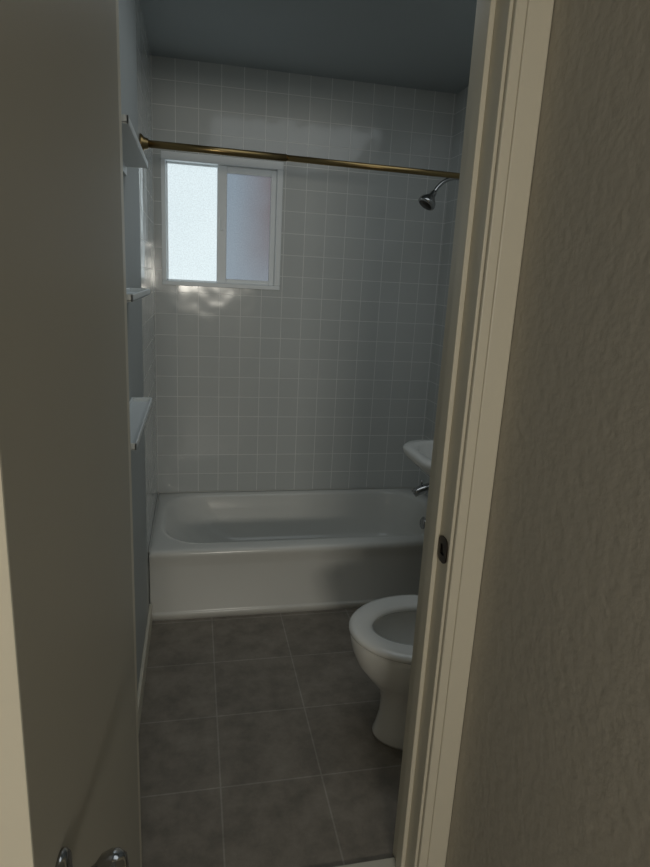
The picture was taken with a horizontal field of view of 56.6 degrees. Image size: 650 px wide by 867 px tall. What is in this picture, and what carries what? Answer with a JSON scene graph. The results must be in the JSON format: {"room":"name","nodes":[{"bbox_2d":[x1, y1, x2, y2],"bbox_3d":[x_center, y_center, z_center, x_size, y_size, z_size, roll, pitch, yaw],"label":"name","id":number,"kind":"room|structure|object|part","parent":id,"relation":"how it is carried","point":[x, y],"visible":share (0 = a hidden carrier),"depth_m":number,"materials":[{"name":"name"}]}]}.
{"room":"hallway","nodes":[
{"label":"hallway","id":0,"kind":"room"},
{"bbox_2d":[118,0,147,690],"bbox_3d":[-0.640,-0.201,1.752,0.120,2.480,1.200,0,14,-12],"label":"wall","id":1,"kind":"structure","parent":0,"point":[127,13],"depth_m":2.02,"materials":[{"name":"paint"}]},
{"bbox_2d":[122,114,151,449],"bbox_3d":[-0.505,-0.359,1.566,0.064,0.732,0.550,0,14,-12],"label":"wall shelf","id":2,"kind":"object","parent":1,"relation":"attached to","point":[133,154],"visible":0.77,"depth_m":1.58,"materials":[{"name":"white ceramic"}]},
{"bbox_2d":[122,114,147,175],"bbox_3d":[-0.487,-0.694,1.482,0.064,0.042,0.550,0,14,-12],"label":"shelf","id":3,"kind":"object","parent":2,"relation":"on","point":[133,154],"depth_m":1.49,"materials":[{"name":"white wood"}]},
{"bbox_2d":[126,288,149,302],"bbox_3d":[-0.505,-0.350,1.568,0.064,0.042,0.550,0,14,-12],"label":"shelf","id":4,"kind":"object","parent":2,"relation":"on","point":[133,294],"depth_m":1.58,"materials":[{"name":"white wood"}]},
{"bbox_2d":[129,397,151,449],"bbox_3d":[-0.522,-0.025,1.650,0.064,0.042,0.550,0,14,-12],"label":"shelf","id":5,"kind":"object","parent":2,"relation":"on","point":[140,407],"depth_m":1.69,"materials":[{"name":"white wood"}]},
{"bbox_2d":[137,604,151,732],"bbox_3d":[-0.643,0.950,2.083,0.012,0.090,1.255,0,14,-12],"label":"baseboard","id":6,"kind":"structure","parent":1,"relation":"attached to","point":[142,677],"depth_m":2.28,"materials":[{"name":"paint"}]},
{"bbox_2d":[135,0,157,609],"bbox_3d":[-0.846,-0.451,2.705,0.120,2.480,0.812,0,14,-12],"label":"tiled wall","id":7,"kind":"structure","parent":0,"point":[144,86],"depth_m":2.58,"materials":[{"name":"tile"}]},
{"bbox_2d":[139,133,459,178],"bbox_3d":[0.061,-1.068,2.391,1.521,0.074,0.064,0,14,-12],"label":"shower curtain rod","id":8,"kind":"object","parent":7,"relation":"attached to","point":[145,143],"visible":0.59,"depth_m":2.33,"materials":[{"name":"gold metal"}]},
{"bbox_3d":[-0.414,-1.071,2.288,0.541,0.030,0.027,0,14,-12],"label":"rod","id":9,"kind":"part","parent":8,"relation":"part of","materials":[{"name":"gold metal"}]},
{"bbox_3d":[0.323,-1.067,2.448,0.978,0.031,0.024,0,14,-12],"label":"rod","id":10,"kind":"part","parent":8,"relation":"part of","materials":[{"name":"gold metal"}]},
{"bbox_2d":[139,608,402,866],"bbox_3d":[0.257,1.425,0.775,2.067,0.100,6.092,0,14,-12],"label":"floor","id":11,"kind":"structure","parent":0,"point":[258,746],"depth_m":1.99,"materials":[{"name":"tile"}]},
{"bbox_2d":[148,487,427,620],"bbox_3d":[-0.105,0.578,3.165,1.520,0.339,0.754,0,14,-12],"label":"bathtub","id":12,"kind":"object","parent":11,"relation":"on","point":[224,553],"visible":0.77,"depth_m":2.87,"materials":[{"name":"ceramic"}]},
{"bbox_3d":[0.534,0.490,3.308,0.018,0.068,0.068,0,14,-12],"label":"overflow plate","id":13,"kind":"part","parent":12,"relation":"part of","materials":[{"name":"silver metal"}]},
{"bbox_2d":[335,857,395,866],"bbox_3d":[-0.118,1.165,1.502,0.656,0.010,0.132,0,14,-12],"label":"threshold","id":14,"kind":"object","parent":11,"relation":"on","point":[388,862],"depth_m":1.61,"materials":[{"name":"stone"}]},
{"bbox_2d":[349,595,417,750],"bbox_3d":[0.488,0.610,2.043,0.827,0.885,0.440,0,14,-12],"label":"toilet","id":15,"kind":"object","parent":11,"relation":"on","point":[382,630],"visible":0.3,"depth_m":2.01,"materials":[{"name":"white ceramic"}]},
{"bbox_3d":[0.316,0.644,2.015,0.478,0.026,0.400,0,14,-12],"label":"seat","id":16,"kind":"part","parent":15,"relation":"part of","materials":[{"name":"white ceramic"}]},
{"bbox_2d":[151,55,456,493],"bbox_3d":[-0.139,-0.568,3.319,1.762,2.480,0.120,0,14,-12],"label":"wall","id":17,"kind":"structure","parent":0,"point":[320,380],"depth_m":3.22,"materials":[{"name":"tile"}]},
{"bbox_2d":[166,161,216,282],"bbox_3d":[-0.676,-1.064,3.070,0.251,0.567,0.025,0,14,-12],"label":"bead","id":18,"kind":"object","parent":17,"relation":"attached to","point":[167,162],"visible":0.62,"depth_m":3.02,"materials":[{"name":"white plastic"}]},
{"bbox_2d":[168,164,216,280],"bbox_3d":[-0.671,-1.064,3.071,0.261,0.567,0.005,0,14,-12],"label":"glass","id":19,"kind":"object","parent":17,"relation":"attached to","point":[192,190],"visible":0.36,"depth_m":3.07,"materials":[{"name":"grey"}]},
{"bbox_2d":[161,151,283,289],"bbox_3d":[-0.524,-1.068,3.085,0.597,0.627,0.096,0,14,-12],"label":"frame","id":20,"kind":"object","parent":17,"relation":"attached to","point":[169,156],"visible":0.91,"depth_m":3.02,"materials":[{"name":"white plastic"}]},
{"bbox_2d":[216,165,276,285],"bbox_3d":[-0.405,-1.059,3.105,0.296,0.567,0.052,0,14,-12],"label":"window","id":21,"kind":"structure","parent":17,"relation":"in","point":[248,197],"depth_m":3.10,"materials":[{"name":"grey"}]},
{"bbox_3d":[-0.405,-1.059,3.105,0.296,0.567,0.052,0,14,-12],"label":"sash","id":22,"kind":"part","parent":21,"relation":"part of","materials":[{"name":"white glass"}]},
{"bbox_2d":[140,0,476,93],"bbox_3d":[0.391,-1.074,0.146,2.067,0.100,6.092,0,14,-12],"label":"ceiling","id":23,"kind":"structure","parent":0,"point":[416,44],"depth_m":2.49,"materials":[{"name":"paint"}]},
{"bbox_2d":[403,440,432,476],"bbox_3d":[0.575,0.198,2.532,0.468,0.493,0.424,0,14,-12],"label":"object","id":24,"kind":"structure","parent":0,"point":[419,452],"depth_m":2.52,"materials":[{"name":"white ceramic"}]},
{"bbox_2d":[420,86,468,495],"bbox_3d":[0.759,-0.453,3.052,0.120,2.480,0.812,0,14,-12],"label":"tiled wall","id":25,"kind":"structure","parent":0,"point":[461,99],"depth_m":3.26,"materials":[{"name":"tile"}]},
{"bbox_2d":[411,480,428,496],"bbox_3d":[0.559,0.293,3.230,0.197,0.092,0.052,0,14,-12],"label":"tub spout","id":26,"kind":"object","parent":25,"relation":"attached to","point":[423,488],"visible":0.56,"depth_m":3.20,"materials":[{"name":"silver metal"}]},
{"bbox_2d":[418,178,458,210],"bbox_3d":[0.589,-1.134,2.855,0.299,0.163,0.087,0,14,-12],"label":"shower head","id":27,"kind":"object","parent":25,"relation":"attached to","point":[427,201],"visible":0.61,"depth_m":2.83},
{"bbox_3d":[0.621,-1.171,2.858,0.236,0.091,0.019,0,14,-12],"label":"arm","id":28,"kind":"part","parent":27,"relation":"part of","materials":[{"name":"silver metal"}]},
{"bbox_2d":[445,0,649,866],"bbox_3d":[0.789,0.443,-0.505,0.120,2.480,3.700,0,14,-12],"label":"wall","id":29,"kind":"structure","parent":0,"point":[553,769],"depth_m":0.97,"materials":[{"name":"paint"}]},
{"bbox_3d":[0.160,-0.035,1.262,2.047,2.480,0.140,0,14,-12],"label":"wall","id":30,"kind":"structure","parent":0,"visible":0},
{"bbox_2d":[0,0,139,866],"bbox_3d":[-0.323,0.270,0.815,0.035,2.033,0.625,0,14,-10],"label":"door","id":31,"kind":"structure","parent":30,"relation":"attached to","point":[69,772],"depth_m":0.61,"materials":[{"name":"paint"}]},
{"bbox_2d":[55,847,128,866],"bbox_3d":[-0.237,0.458,0.619,0.068,0.062,0.062,1,14,-10],"label":"door knob","id":32,"kind":"object","parent":31,"relation":"attached to","point":[64,859],"depth_m":0.62,"materials":[{"name":"silver metal"}]},
{"bbox_3d":[-0.233,0.457,0.620,0.060,0.051,0.051,0,14,-10],"label":"knob","id":33,"kind":"part","parent":32,"relation":"part of","materials":[{"name":"silver metal"}]},
{"bbox_2d":[116,0,141,866],"bbox_3d":[-0.398,0.164,1.193,0.020,2.070,0.144,0,14,-12],"label":"door frame","id":34,"kind":"structure","parent":30,"relation":"attached to","point":[117,5],"depth_m":1.19,"materials":[{"name":"paint"}]},
{"bbox_2d":[393,0,553,866],"bbox_3d":[0.287,0.142,1.326,0.085,2.120,0.161,0,14,-12],"label":"door frame","id":35,"kind":"structure","parent":30,"relation":"attached to","point":[531,19],"depth_m":1.22,"materials":[{"name":"paint"}]},
{"bbox_2d":[437,535,447,563],"bbox_3d":[0.256,0.252,1.312,0.004,0.058,0.044,0,14,-12],"label":"strike plate","id":36,"kind":"object","parent":35,"relation":"attached to","point":[442,552],"visible":1,"depth_m":1.31,"materials":[{"name":"brown metal"}]}
]}

